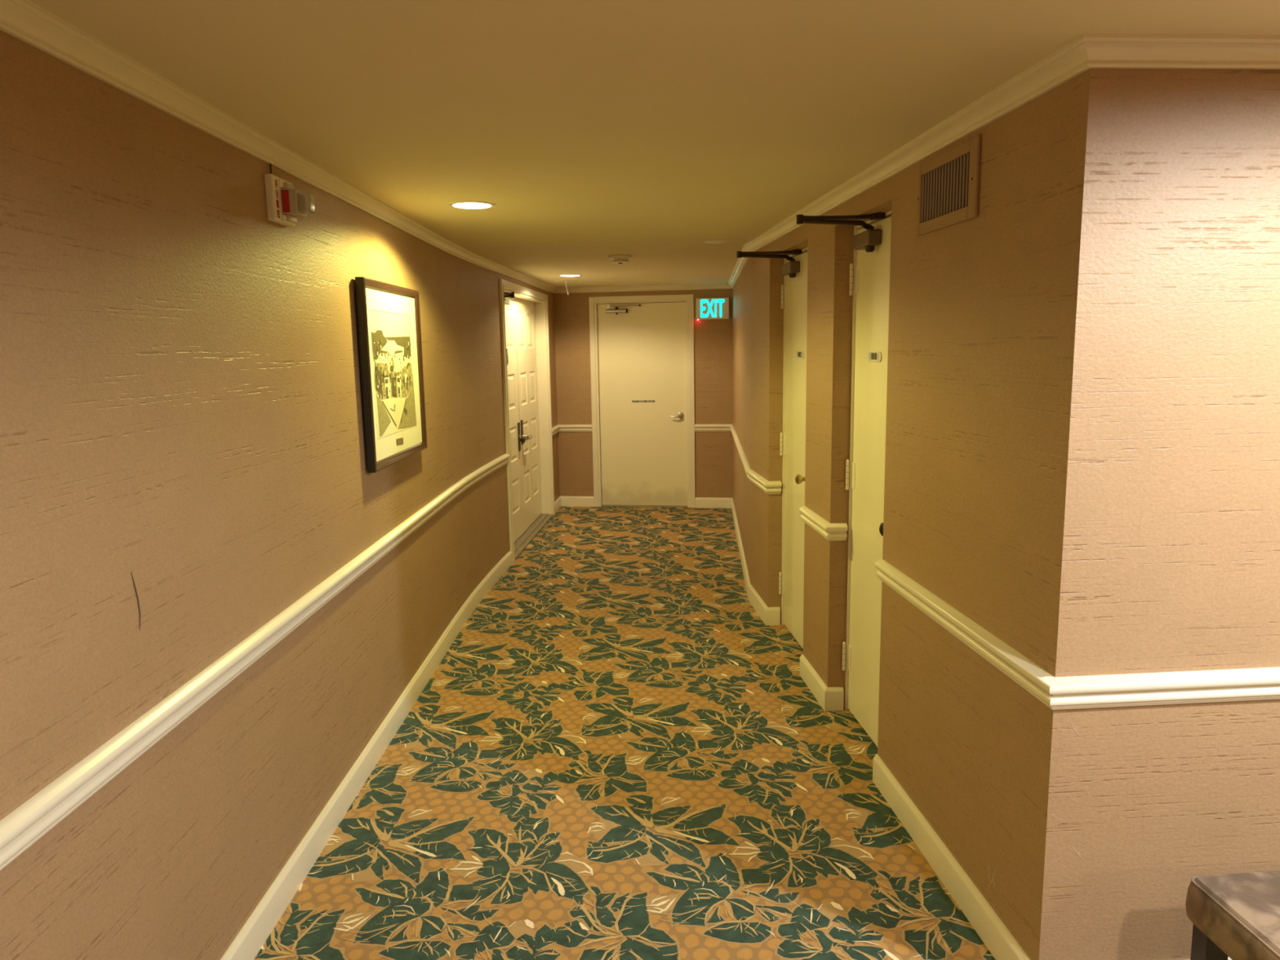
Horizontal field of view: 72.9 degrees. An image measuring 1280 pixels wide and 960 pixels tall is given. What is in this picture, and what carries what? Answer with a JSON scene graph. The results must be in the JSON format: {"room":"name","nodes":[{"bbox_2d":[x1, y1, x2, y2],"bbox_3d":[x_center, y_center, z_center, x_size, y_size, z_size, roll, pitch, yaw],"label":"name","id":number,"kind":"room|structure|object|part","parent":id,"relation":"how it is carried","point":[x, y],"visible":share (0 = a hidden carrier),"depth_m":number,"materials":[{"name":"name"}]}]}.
{"room":"hotel corridor","nodes":[
{"label":"hotel corridor","id":0,"kind":"room"},
{"bbox_2d":[0,29,559,959],"bbox_3d":[-1.104,0.082,2.885,0.326,2.195,12.088,-1,9,1],"label":"wall","id":1,"kind":"structure","parent":0,"point":[183,451],"depth_m":2.04,"materials":[{"name":"paint"}]},
{"bbox_2d":[0,453,510,871],"bbox_3d":[-1.004,0.561,1.688,0.108,0.075,9.573,-1,9,0],"label":"trim","id":2,"kind":"structure","parent":1,"relation":"attached to","point":[20,829],"depth_m":1.95,"materials":[{"name":"beige paint"}]},
{"bbox_2d":[264,164,315,226],"bbox_3d":[-1.031,-0.845,2.567,0.100,0.166,0.145,-1,9,0],"label":"fire alarm strobe","id":3,"kind":"object","parent":1,"relation":"attached to","point":[285,202],"visible":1,"depth_m":2.55,"materials":[{"name":"white plastic"}]},
{"bbox_3d":[-1.068,-0.827,2.570,0.024,0.130,0.145,-1,9,0],"label":"plate","id":4,"kind":"part","parent":3,"relation":"part of","materials":[{"name":"white plastic"}]},
{"bbox_2d":[220,550,512,959],"bbox_3d":[-0.997,1.303,1.801,0.097,0.105,9.573,-1,9,0],"label":"baseboard","id":5,"kind":"structure","parent":1,"relation":"attached to","point":[254,934],"depth_m":2.99,"materials":[{"name":"beige paint"}]},
{"bbox_2d":[355,276,426,472],"bbox_3d":[-1.052,-0.457,3.716,0.044,0.742,0.830,-1,9,0],"label":"framed picture","id":6,"kind":"object","parent":1,"relation":"attached to","point":[388,315],"visible":1,"depth_m":3.63,"materials":[{"name":"white paper"}]},
{"bbox_2d":[369,309,416,439],"bbox_3d":[-1.045,-0.459,3.702,0.003,0.507,0.607,-1,9,0],"label":"print","id":7,"kind":"object","parent":6,"relation":"attached to","point":[391,340],"depth_m":3.67},
{"bbox_2d":[498,279,555,563],"bbox_3d":[-0.993,-0.554,7.356,0.166,2.103,1.965,0,9,4],"label":"door","id":8,"kind":"structure","parent":1,"relation":"in","point":[524,311],"depth_m":7.64,"materials":[{"name":"beige paint"}]},
{"bbox_3d":[-1.034,-1.407,6.580,0.058,0.044,0.211,4,10,28],"label":"closer arm","id":9,"kind":"part","parent":8,"relation":"part of","materials":[{"name":"brown metal"}]},
{"bbox_3d":[-1.022,-0.367,7.335,0.010,0.240,0.065,0,9,4],"label":"lock plate","id":10,"kind":"part","parent":8,"relation":"part of","materials":[{"name":"brown metal"}]},
{"bbox_3d":[-1.014,-0.411,7.457,0.010,0.210,0.060,0,9,4],"label":"lock plate","id":11,"kind":"part","parent":8,"relation":"part of","materials":[{"name":"brown metal"}]},
{"bbox_3d":[-0.996,-0.338,7.340,0.045,0.048,0.048,0,9,4],"label":"knob","id":12,"kind":"part","parent":8,"relation":"part of","materials":[{"name":"brown metal"}]},
{"bbox_3d":[-0.972,-0.372,7.501,0.072,0.052,0.132,0,9,4],"label":"lever handle","id":13,"kind":"part","parent":8,"relation":"part of","materials":[{"name":"metal"}]},
{"bbox_2d":[554,496,561,513],"bbox_3d":[-0.830,0.251,8.689,0.018,0.105,0.442,0,9,4],"label":"baseboard","id":14,"kind":"structure","parent":1,"relation":"attached to","point":[557,504],"depth_m":8.68,"materials":[{"name":"beige paint"}]},
{"bbox_2d":[0,0,1279,293],"bbox_3d":[1.663,-1.017,2.670,5.496,0.052,11.977,-1,9,0],"label":"trim","id":15,"kind":"structure","parent":1,"relation":"attached to","point":[25,20],"depth_m":1.96,"materials":[{"name":"beige paint"}]},
{"bbox_2d":[253,506,995,959],"bbox_3d":[1.720,1.142,3.061,6.200,0.052,12.700,-1,9,0],"label":"floor","id":16,"kind":"structure","parent":0,"point":[615,755],"depth_m":3.10,"materials":[{"name":"carpet"}]},
{"bbox_2d":[1185,871,1279,959],"bbox_3d":[1.485,1.089,1.679,0.620,0.480,0.460,-2,9,-4],"label":"table","id":17,"kind":"object","parent":16,"relation":"on","point":[1236,916],"visible":1,"depth_m":1.76,"materials":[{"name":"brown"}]},
{"bbox_3d":[1.208,1.122,1.854,0.050,0.372,0.045,-2,9,-4],"label":"leg","id":18,"kind":"part","parent":17,"relation":"part of","materials":[{"name":"metal"}]},
{"bbox_2d":[553,288,733,497],"bbox_3d":[0.045,-0.822,8.693,1.967,2.195,0.160,0,9,9],"label":"wall","id":19,"kind":"structure","parent":0,"point":[713,338],"depth_m":8.61,"materials":[{"name":"paint"}]},
{"bbox_2d":[551,424,591,435],"bbox_3d":[-0.673,-0.494,8.576,0.387,0.075,0.445,-1,9,0],"label":"trim","id":20,"kind":"structure","parent":19,"relation":"attached to","point":[559,428],"depth_m":8.74,"materials":[{"name":"beige paint"}]},
{"bbox_2d":[560,496,594,506],"bbox_3d":[-0.646,0.220,8.873,0.359,0.105,0.018,0,9,9],"label":"baseboard","id":21,"kind":"structure","parent":19,"relation":"attached to","point":[574,501],"depth_m":8.86,"materials":[{"name":"beige paint"}]},
{"bbox_2d":[588,293,695,507],"bbox_3d":[0.029,-0.765,8.640,1.034,2.100,0.246,0,9,9],"label":"door","id":22,"kind":"structure","parent":19,"relation":"in","point":[642,347],"depth_m":8.64,"materials":[{"name":"beige paint"}]},
{"bbox_3d":[-0.160,-1.698,8.463,0.330,0.028,0.126,0,9,9],"label":"closer arm","id":23,"kind":"part","parent":22,"relation":"part of","materials":[{"name":"metal"}]},
{"bbox_3d":[0.365,-0.637,8.589,0.136,0.066,0.061,0,9,9],"label":"lever handle","id":24,"kind":"part","parent":22,"relation":"part of","materials":[{"name":"metal"}]},
{"bbox_2d":[696,297,728,319],"bbox_3d":[0.700,-1.649,8.356,0.318,0.206,0.048,0,9,9],"label":"exit sign","id":25,"kind":"object","parent":19,"relation":"attached to","point":[706,308],"visible":1,"depth_m":8.33,"materials":[{"name":"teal plastic"}]},
{"bbox_2d":[694,497,731,508],"bbox_3d":[0.738,0.229,8.659,0.374,0.105,0.018,0,9,9],"label":"baseboard","id":26,"kind":"structure","parent":19,"relation":"attached to","point":[700,502],"depth_m":8.65,"materials":[{"name":"beige paint"}]},
{"bbox_2d":[29,0,1279,288],"bbox_3d":[1.681,-1.101,2.720,6.200,0.100,12.700,-1,9,0],"label":"ceiling","id":27,"kind":"structure","parent":0,"point":[651,131],"depth_m":2.02,"materials":[{"name":"paint"}]},
{"bbox_2d":[447,200,496,209],"bbox_3d":[-0.700,-1.143,3.607,0.200,0.005,0.200,-1,9,0],"label":"recessed light","id":28,"kind":"object","parent":27,"relation":"in","point":[467,205],"visible":1,"depth_m":3.60,"materials":[{"name":"white plastic"}]},
{"bbox_2d":[554,280,577,294],"bbox_3d":[-0.659,-1.706,7.699,0.200,0.123,0.200,-1,9,0],"label":"pull cord","id":29,"kind":"object","parent":27,"relation":"hanging from","point":[557,281],"visible":1,"depth_m":7.66,"materials":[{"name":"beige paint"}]},
{"bbox_3d":[-0.660,-1.764,7.690,0.200,0.007,0.200,-1,9,0],"label":"ceiling plate","id":30,"kind":"part","parent":29,"relation":"part of","materials":[{"name":"beige paint"}]},
{"bbox_2d":[558,274,582,276],"bbox_3d":[-0.574,-1.681,7.127,0.200,0.005,0.200,-1,9,0],"label":"recessed light","id":31,"kind":"object","parent":27,"relation":"in","point":[562,275],"visible":1,"depth_m":7.10,"materials":[{"name":"white plastic"}]},
{"bbox_2d":[608,254,631,263],"bbox_3d":[-0.130,-1.445,5.680,0.156,0.050,0.156,-1,9,0],"label":"smoke detector","id":32,"kind":"object","parent":27,"relation":"attached to","point":[617,259],"visible":1,"depth_m":5.63,"materials":[{"name":"white plastic"}]},
{"bbox_2d":[704,240,727,243],"bbox_3d":[0.441,-1.377,5.011,0.132,0.004,0.132,-1,9,0],"label":"sprinkler cover","id":33,"kind":"object","parent":27,"relation":"attached to","point":[713,241],"visible":1,"depth_m":5.00,"materials":[{"name":"beige paint"}]},
{"bbox_2d":[732,68,1090,959],"bbox_3d":[0.933,-0.313,5.253,0.497,2.195,6.729,-1,9,0],"label":"wall","id":34,"kind":"structure","parent":0,"point":[983,308],"depth_m":2.44,"materials":[{"name":"paper"}]},
{"bbox_2d":[694,423,782,494],"bbox_3d":[0.730,-0.235,6.722,0.376,0.075,3.766,-1,9,0],"label":"trim","id":35,"kind":"structure","parent":34,"relation":"attached to","point":[770,487],"depth_m":5.61,"materials":[{"name":"beige paint"}]},
{"bbox_2d":[731,497,780,625],"bbox_3d":[0.797,0.509,6.813,0.139,0.105,3.699,-1,9,2],"label":"baseboard","id":36,"kind":"structure","parent":34,"relation":"attached to","point":[769,615],"depth_m":5.32,"materials":[{"name":"beige paint"}]},
{"bbox_2d":[737,247,808,648],"bbox_3d":[0.728,-0.127,4.469,0.444,2.070,0.782,-2,9,-4],"label":"door","id":37,"kind":"structure","parent":34,"relation":"in","point":[794,268],"depth_m":4.63,"materials":[{"name":"beige paint"}]},
{"bbox_3d":[0.636,-1.135,4.398,0.311,0.047,0.087,-2,9,-7],"label":"closer arm","id":38,"kind":"part","parent":37,"relation":"part of","materials":[{"name":"brown metal"}]},
{"bbox_3d":[0.889,-0.131,4.479,0.122,2.070,0.781,-2,9,-4],"label":"frame","id":39,"kind":"part","parent":37,"relation":"part of","materials":[{"name":"beige paint"}]},
{"bbox_3d":[0.818,-0.004,4.382,0.063,0.052,0.052,-2,9,-4],"label":"knob","id":40,"kind":"part","parent":37,"relation":"part of","materials":[{"name":"gold metal"}]},
{"bbox_3d":[0.823,-0.644,4.454,0.005,0.039,0.155,-2,9,-4],"label":"number plate","id":41,"kind":"part","parent":37,"relation":"part of","materials":[{"name":"white plastic"}]},
{"bbox_2d":[799,654,844,711],"bbox_3d":[0.837,0.933,4.021,0.084,0.105,0.433,-2,9,-4],"label":"baseboard","id":42,"kind":"object","parent":34,"relation":"attached to","point":[830,699],"visible":1,"depth_m":3.87,"materials":[{"name":"beige paint"}]},
{"bbox_2d":[799,506,847,541],"bbox_3d":[0.819,0.192,3.902,0.096,0.075,0.444,-2,9,-4],"label":"trim","id":43,"kind":"structure","parent":34,"relation":"attached to","point":[830,531],"depth_m":3.73,"materials":[{"name":"beige paint"}]},
{"bbox_2d":[796,210,891,746],"bbox_3d":[0.811,0.041,3.357,0.444,2.070,0.641,-2,9,-4],"label":"door","id":44,"kind":"structure","parent":34,"relation":"in","point":[869,271],"depth_m":3.47,"materials":[{"name":"beige paint"}]},
{"bbox_3d":[0.724,-0.958,3.223,0.311,0.047,0.087,-2,9,-7],"label":"closer arm","id":45,"kind":"part","parent":44,"relation":"part of","materials":[{"name":"brown metal"}]},
{"bbox_3d":[0.972,0.036,3.368,0.122,2.070,0.640,-2,9,-4],"label":"frame","id":46,"kind":"part","parent":44,"relation":"part of","materials":[{"name":"beige paint"}]},
{"bbox_3d":[0.905,-0.477,3.347,0.005,0.039,0.155,-2,9,-4],"label":"number plate","id":47,"kind":"part","parent":44,"relation":"part of","materials":[{"name":"white plastic"}]},
{"bbox_3d":[0.908,0.180,3.164,0.063,0.052,0.052,-2,9,-4],"label":"knob","id":48,"kind":"part","parent":44,"relation":"part of","materials":[{"name":"black metal"}]},
{"bbox_2d":[915,133,981,235],"bbox_3d":[0.866,-0.823,2.455,0.012,0.208,0.400,-2,9,-4],"label":"air vent","id":49,"kind":"object","parent":34,"relation":"in","point":[948,183],"visible":1,"depth_m":2.43,"materials":[{"name":"metal"}]},
{"bbox_2d":[1039,68,1279,959],"bbox_3d":[2.723,0.124,2.180,3.600,2.195,0.261,-2,9,-4],"label":"wall","id":50,"kind":"structure","parent":0,"point":[1171,555],"depth_m":1.92,"materials":[{"name":"paper"}]},
{"bbox_2d":[872,754,1231,959],"bbox_3d":[2.652,1.114,2.629,3.588,0.105,1.136,-1,9,0],"label":"baseboard","id":51,"kind":"structure","parent":50,"relation":"attached to","point":[1002,944],"depth_m":2.54,"materials":[{"name":"beige paint"}]},
{"bbox_2d":[875,559,1279,710],"bbox_3d":[2.634,0.373,2.510,3.600,0.075,1.149,-1,9,0],"label":"trim","id":52,"kind":"structure","parent":50,"relation":"attached to","point":[1056,693],"depth_m":1.98,"materials":[{"name":"beige paint"}]}
]}

